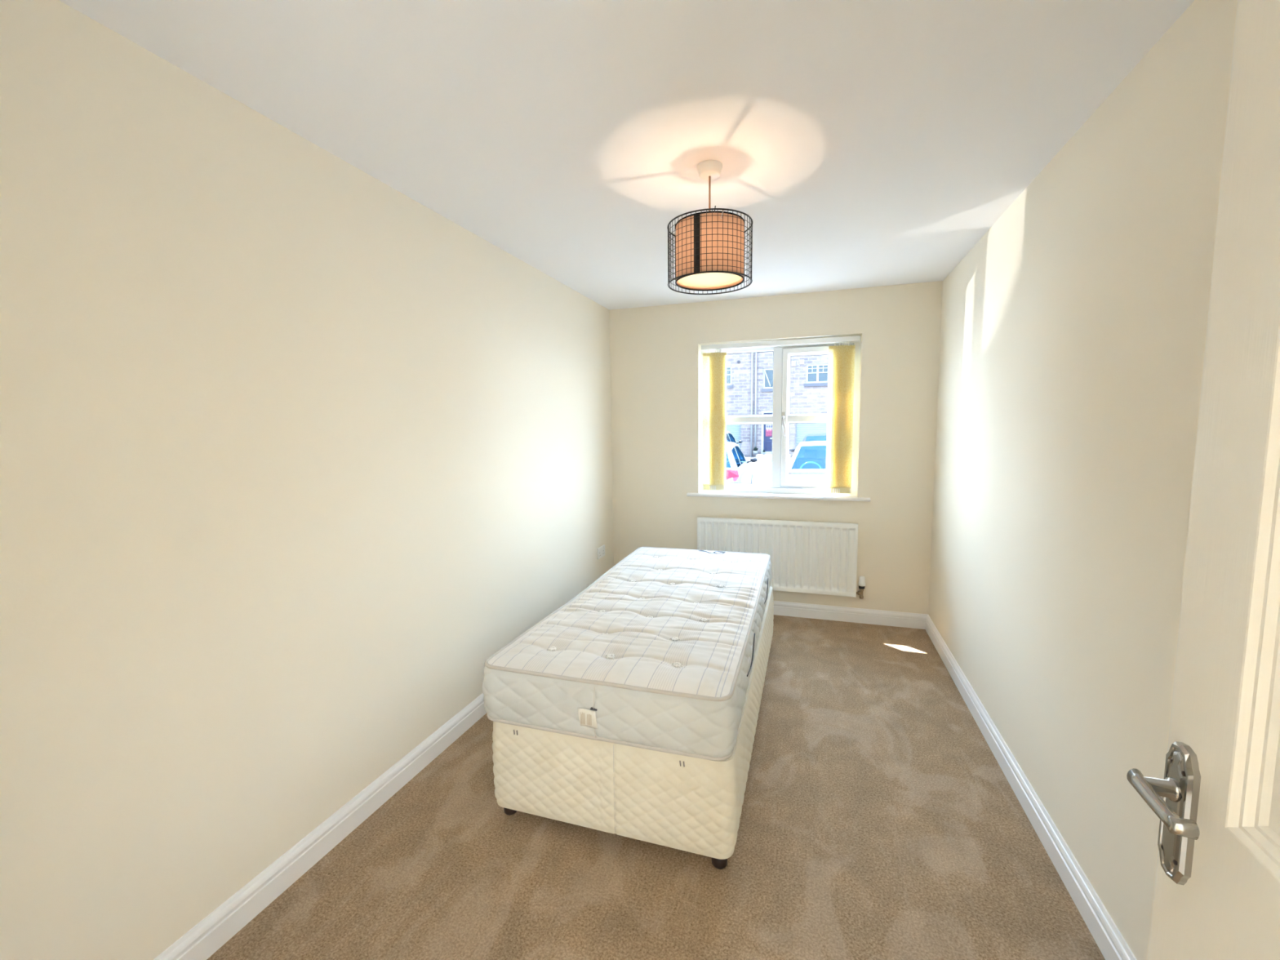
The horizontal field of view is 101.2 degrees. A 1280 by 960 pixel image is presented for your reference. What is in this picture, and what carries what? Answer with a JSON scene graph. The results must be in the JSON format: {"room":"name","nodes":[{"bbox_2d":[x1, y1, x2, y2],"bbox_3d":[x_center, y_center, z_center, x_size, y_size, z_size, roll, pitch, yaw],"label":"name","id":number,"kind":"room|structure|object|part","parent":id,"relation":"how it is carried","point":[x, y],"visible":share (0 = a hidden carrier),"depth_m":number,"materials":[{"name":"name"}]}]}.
{"room":"bedroom","nodes":[
{"label":"bedroom","id":0,"kind":"room"},
{"bbox_2d":[0,0,613,959],"bbox_3d":[-0.994,0.068,2.390,0.200,2.520,4.282,1,6,18],"label":"wall","id":1,"kind":"structure","parent":0,"point":[291,449],"depth_m":1.49,"materials":[{"name":"beige paint"}]},
{"bbox_2d":[153,693,487,959],"bbox_3d":[-0.856,1.165,2.528,0.018,0.106,4.132,1,6,18],"label":"baseboard","id":2,"kind":"structure","parent":1,"relation":"attached to","point":[213,931],"depth_m":1.75,"materials":[{"name":"white paint"}]},
{"bbox_2d":[596,544,604,559],"bbox_3d":[-0.306,0.572,4.173,0.013,0.087,0.148,1,6,18],"label":"wall socket","id":3,"kind":"object","parent":1,"relation":"attached to","point":[601,550],"visible":1,"depth_m":4.16,"materials":[{"name":"white plastic"}]},
{"bbox_2d":[58,0,1194,310],"bbox_3d":[-0.064,-1.150,0.997,2.887,0.200,6.472,1,6,18],"label":"ceiling","id":4,"kind":"structure","parent":0,"point":[863,143],"depth_m":1.55,"materials":[{"name":"white paint"}]},
{"bbox_2d":[666,160,752,294],"bbox_3d":[0.257,-0.939,1.942,0.313,0.418,0.313,1,6,18],"label":"pendant lamp","id":5,"kind":"object","parent":4,"relation":"hanging from","point":[709,246],"visible":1,"depth_m":1.85,"materials":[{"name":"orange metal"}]},
{"bbox_3d":[0.260,-0.741,1.962,0.256,0.005,0.256,1,6,18],"label":"shade trim","id":6,"kind":"part","parent":5,"relation":"part of","materials":[{"name":"black"}]},
{"bbox_2d":[678,272,741,286],"bbox_3d":[0.260,-0.754,1.960,0.238,0.002,0.238,1,6,18],"label":"diffuser","id":7,"kind":"object","parent":5,"relation":"attached to","point":[705,279],"depth_m":1.98,"materials":[{"name":"white plastic"}]},
{"bbox_3d":[0.259,-0.840,1.952,0.250,0.200,0.250,1,6,18],"label":"lamp shade","id":8,"kind":"part","parent":5,"relation":"part of","materials":[{"name":"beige fabric"}]},
{"bbox_3d":[0.257,-0.940,1.942,0.256,0.005,0.256,1,6,18],"label":"shade trim","id":9,"kind":"part","parent":5,"relation":"part of","materials":[{"name":"black"}]},
{"bbox_2d":[206,614,1105,959],"bbox_3d":[-0.060,1.421,1.170,2.787,0.150,6.292,1,6,18],"label":"floor","id":10,"kind":"structure","parent":0,"point":[878,820],"depth_m":1.76,"materials":[{"name":"beige carpet"}]},
{"bbox_2d":[492,586,773,869],"bbox_3d":[0.167,0.988,2.739,0.914,0.390,1.961,1,6,18],"label":"base","id":11,"kind":"object","parent":10,"relation":"on","point":[690,804],"visible":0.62,"depth_m":1.81,"materials":[{"name":"beige fabric"}]},
{"bbox_2d":[482,546,772,760],"bbox_3d":[0.143,0.680,2.705,0.943,0.227,2.003,1,6,17],"label":"mattress","id":12,"kind":"object","parent":11,"relation":"on","point":[657,653],"visible":1,"depth_m":1.94,"materials":[{"name":"beige fabric"}]},
{"bbox_2d":[580,711,591,725],"bbox_3d":[-0.181,0.801,1.765,0.039,0.042,0.001,1,6,17],"label":"label","id":13,"kind":"object","parent":12,"relation":"attached to","point":[588,719],"depth_m":1.76,"materials":[{"name":"beige fabric"}]},
{"bbox_3d":[0.142,0.589,2.702,0.892,0.042,1.945,1,6,17],"label":"panel","id":14,"kind":"part","parent":12,"relation":"part of","materials":[{"name":"white fabric"}]},
{"bbox_2d":[698,550,725,553],"bbox_3d":[0.469,0.483,3.525,0.203,0.006,0.092,2,6,23],"label":"print","id":15,"kind":"object","parent":12,"relation":"on","point":[700,551],"depth_m":3.52,"materials":[{"name":"grey"}]},
{"bbox_3d":[0.452,0.707,2.129,0.008,0.063,0.301,1,6,17],"label":"cord handle","id":16,"kind":"part","parent":12,"relation":"part of","materials":[{"name":"black"}]},
{"bbox_3d":[0.706,0.623,2.936,0.008,0.063,0.321,1,6,17],"label":"cord handle","id":17,"kind":"part","parent":12,"relation":"part of","materials":[{"name":"black"}]},
{"bbox_2d":[1126,0,1279,959],"bbox_3d":[0.507,0.427,0.278,0.084,1.977,0.763,1,6,18],"label":"door","id":18,"kind":"structure","parent":10,"relation":"on","point":[1216,895],"depth_m":0.53,"materials":[{"name":"white paint"}]},
{"bbox_3d":[0.583,0.357,0.578,0.040,0.026,0.087,1,6,18],"label":"lever","id":19,"kind":"part","parent":18,"relation":"part of","materials":[{"name":"silver metal"}]},
{"bbox_3d":[0.615,0.381,0.602,0.011,0.163,0.045,1,6,18],"label":"handle","id":20,"kind":"part","parent":18,"relation":"part of","materials":[{"name":"silver metal"}]},
{"bbox_2d":[608,280,942,614],"bbox_3d":[0.934,0.007,4.108,2.787,2.850,0.200,1,6,18],"label":"wall","id":21,"kind":"structure","parent":0,"point":[655,351],"depth_m":3.85,"materials":[{"name":"beige paint"}]},
{"bbox_2d":[686,491,870,501],"bbox_3d":[1.030,0.122,4.024,1.337,0.024,0.157,1,6,18],"label":"window sill","id":22,"kind":"structure","parent":21,"relation":"attached to","point":[710,494],"depth_m":3.97,"materials":[{"name":"white paint"}]},
{"bbox_2d":[697,516,865,599],"bbox_3d":[1.047,0.574,3.986,1.232,0.550,0.069,1,6,18],"label":"radiator","id":23,"kind":"object","parent":21,"relation":"attached to","point":[819,557],"visible":0.73,"depth_m":3.92,"materials":[{"name":"white metal"}]},
{"bbox_2d":[701,336,861,495],"bbox_3d":[1.047,-0.472,4.036,1.170,1.165,0.131,1,6,18],"label":"window","id":24,"kind":"structure","parent":21,"relation":"in","point":[780,418],"depth_m":4.01,"materials":[{"name":"white plastic"}]},
{"bbox_2d":[701,335,859,493],"bbox_3d":[1.030,-0.475,3.985,1.142,1.134,0.040,1,6,18],"label":"vertical blind","id":25,"kind":"object","parent":24,"relation":"attached to","point":[841,371],"visible":1,"depth_m":3.89,"materials":[{"name":"yellow fabric"}]},
{"bbox_3d":[1.090,-0.425,3.985,0.036,0.180,0.053,1,6,18],"label":"handle","id":26,"kind":"part","parent":24,"relation":"part of","materials":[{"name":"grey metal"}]},
{"bbox_3d":[1.319,-0.470,3.965,0.482,1.045,0.064,1,6,18],"label":"sash","id":27,"kind":"part","parent":24,"relation":"part of","materials":[{"name":"white plastic"}]},
{"bbox_2d":[773,600,927,629],"bbox_3d":[0.911,0.985,4.102,2.387,0.106,0.018,1,6,18],"label":"baseboard","id":28,"kind":"structure","parent":21,"relation":"attached to","point":[888,618],"depth_m":3.88,"materials":[{"name":"white paint"}]},
{"bbox_2d":[928,0,1237,959],"bbox_3d":[1.464,0.119,1.583,0.200,2.520,4.282,1,6,18],"label":"wall","id":29,"kind":"structure","parent":0,"point":[1073,330],"depth_m":1.57,"materials":[{"name":"beige paint"}]},
{"bbox_2d":[924,614,1137,959],"bbox_3d":[1.394,1.212,1.789,0.018,0.106,4.132,1,6,18],"label":"baseboard","id":30,"kind":"structure","parent":29,"relation":"attached to","point":[1105,933],"depth_m":1.81,"materials":[{"name":"white paint"}]},
{"label":"outside","id":31,"kind":"structure","parent":0,"visible":0},
{"label":"road","id":32,"kind":"object","parent":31,"visible":0},
{"bbox_2d":[725,441,757,483],"bbox_3d":[1.566,-0.150,11.935,2.080,1.476,4.160,1,6,16],"label":"car","id":33,"kind":"object","parent":32,"relation":"on","point":[738,468],"visible":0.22,"depth_m":10.55,"materials":[{"name":"grey paint"}]},
{"bbox_2d":[725,468,738,481],"bbox_3d":[1.650,-0.090,9.916,0.491,0.240,0.214,-1,6,-2],"label":"tail lamp","id":34,"kind":"object","parent":33,"relation":"attached to","point":[732,474],"depth_m":9.84,"materials":[{"name":"pink"}]},
{"bbox_2d":[746,457,757,463],"bbox_3d":[2.618,-0.460,12.274,0.247,0.140,0.107,1,6,16],"label":"mirror","id":35,"kind":"object","parent":33,"relation":"attached to","point":[753,460],"depth_m":12.23,"materials":[{"name":"black mirror"}]},
{"bbox_2d":[788,440,826,479],"bbox_3d":[3.681,0.001,10.182,2.080,1.476,4.160,1,6,18],"label":"car","id":36,"kind":"object","parent":32,"relation":"on","point":[808,460],"visible":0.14,"depth_m":9.65,"materials":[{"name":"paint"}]},
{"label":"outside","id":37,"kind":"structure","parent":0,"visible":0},
{"bbox_2d":[745,457,791,483],"bbox_3d":[6.299,-0.332,19.157,60.000,0.274,12.200,1,6,18],"label":"driveway","id":38,"kind":"structure","parent":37,"point":[761,469],"depth_m":19.81,"materials":[{"name":"white concrete"}]},
{"bbox_2d":[726,431,742,450],"bbox_3d":[2.971,-1.236,20.988,2.080,1.476,4.160,1,6,18],"label":"car","id":39,"kind":"object","parent":38,"relation":"on","point":[730,437],"visible":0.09,"depth_m":20.61,"materials":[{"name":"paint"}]},
{"bbox_2d":[726,351,828,458],"bbox_3d":[7.952,-5.745,28.654,27.400,8.800,9.750,1,6,18],"label":"house","id":40,"kind":"structure","parent":38,"relation":"on","point":[749,375],"depth_m":25.08,"materials":[{"name":"brick"}]},
{"bbox_3d":[3.981,-4.554,25.736,1.165,0.147,0.140,1,6,18],"label":"stone sill","id":41,"kind":"part","parent":40,"relation":"part of","materials":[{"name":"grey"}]},
{"bbox_2d":[752,447,758,454],"bbox_3d":[5.533,-1.428,25.164,0.322,0.399,0.317,1,6,18],"label":"potted plant","id":42,"kind":"object","parent":40,"relation":"on","point":[755,451],"visible":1,"depth_m":25.09,"materials":[{"name":"black plant"}]},
{"bbox_3d":[6.351,-2.284,25.228,1.025,2.080,0.150,1,6,18],"label":"door frame","id":43,"kind":"part","parent":40,"relation":"part of","materials":[{"name":"grey"}]},
{"bbox_3d":[6.174,-4.277,25.040,0.763,0.147,0.140,1,6,18],"label":"stone sill","id":44,"kind":"part","parent":40,"relation":"part of","materials":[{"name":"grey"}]},
{"bbox_3d":[6.355,-2.270,25.240,0.825,1.910,0.012,1,6,18],"label":"door","id":45,"kind":"part","parent":40,"relation":"part of","materials":[{"name":"black paint"}]},
{"bbox_2d":[765,422,772,435],"bbox_3d":[6.339,-2.506,25.216,0.590,0.815,0.016,1,6,18],"label":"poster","id":46,"kind":"object","parent":40,"relation":"attached to","point":[768,427],"depth_m":25.27,"materials":[{"name":"paper"}]},
{"bbox_3d":[8.222,-4.414,24.349,1.167,0.147,0.140,1,6,18],"label":"stone sill","id":47,"kind":"part","parent":40,"relation":"part of","materials":[{"name":"grey stone"}]},
{"bbox_2d":[789,433,826,452],"bbox_3d":[5.608,-0.661,15.880,2.080,1.476,4.160,1,6,18],"label":"car","id":48,"kind":"object","parent":38,"relation":"on","point":[811,437],"visible":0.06,"depth_m":15.67,"materials":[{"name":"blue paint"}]}
]}

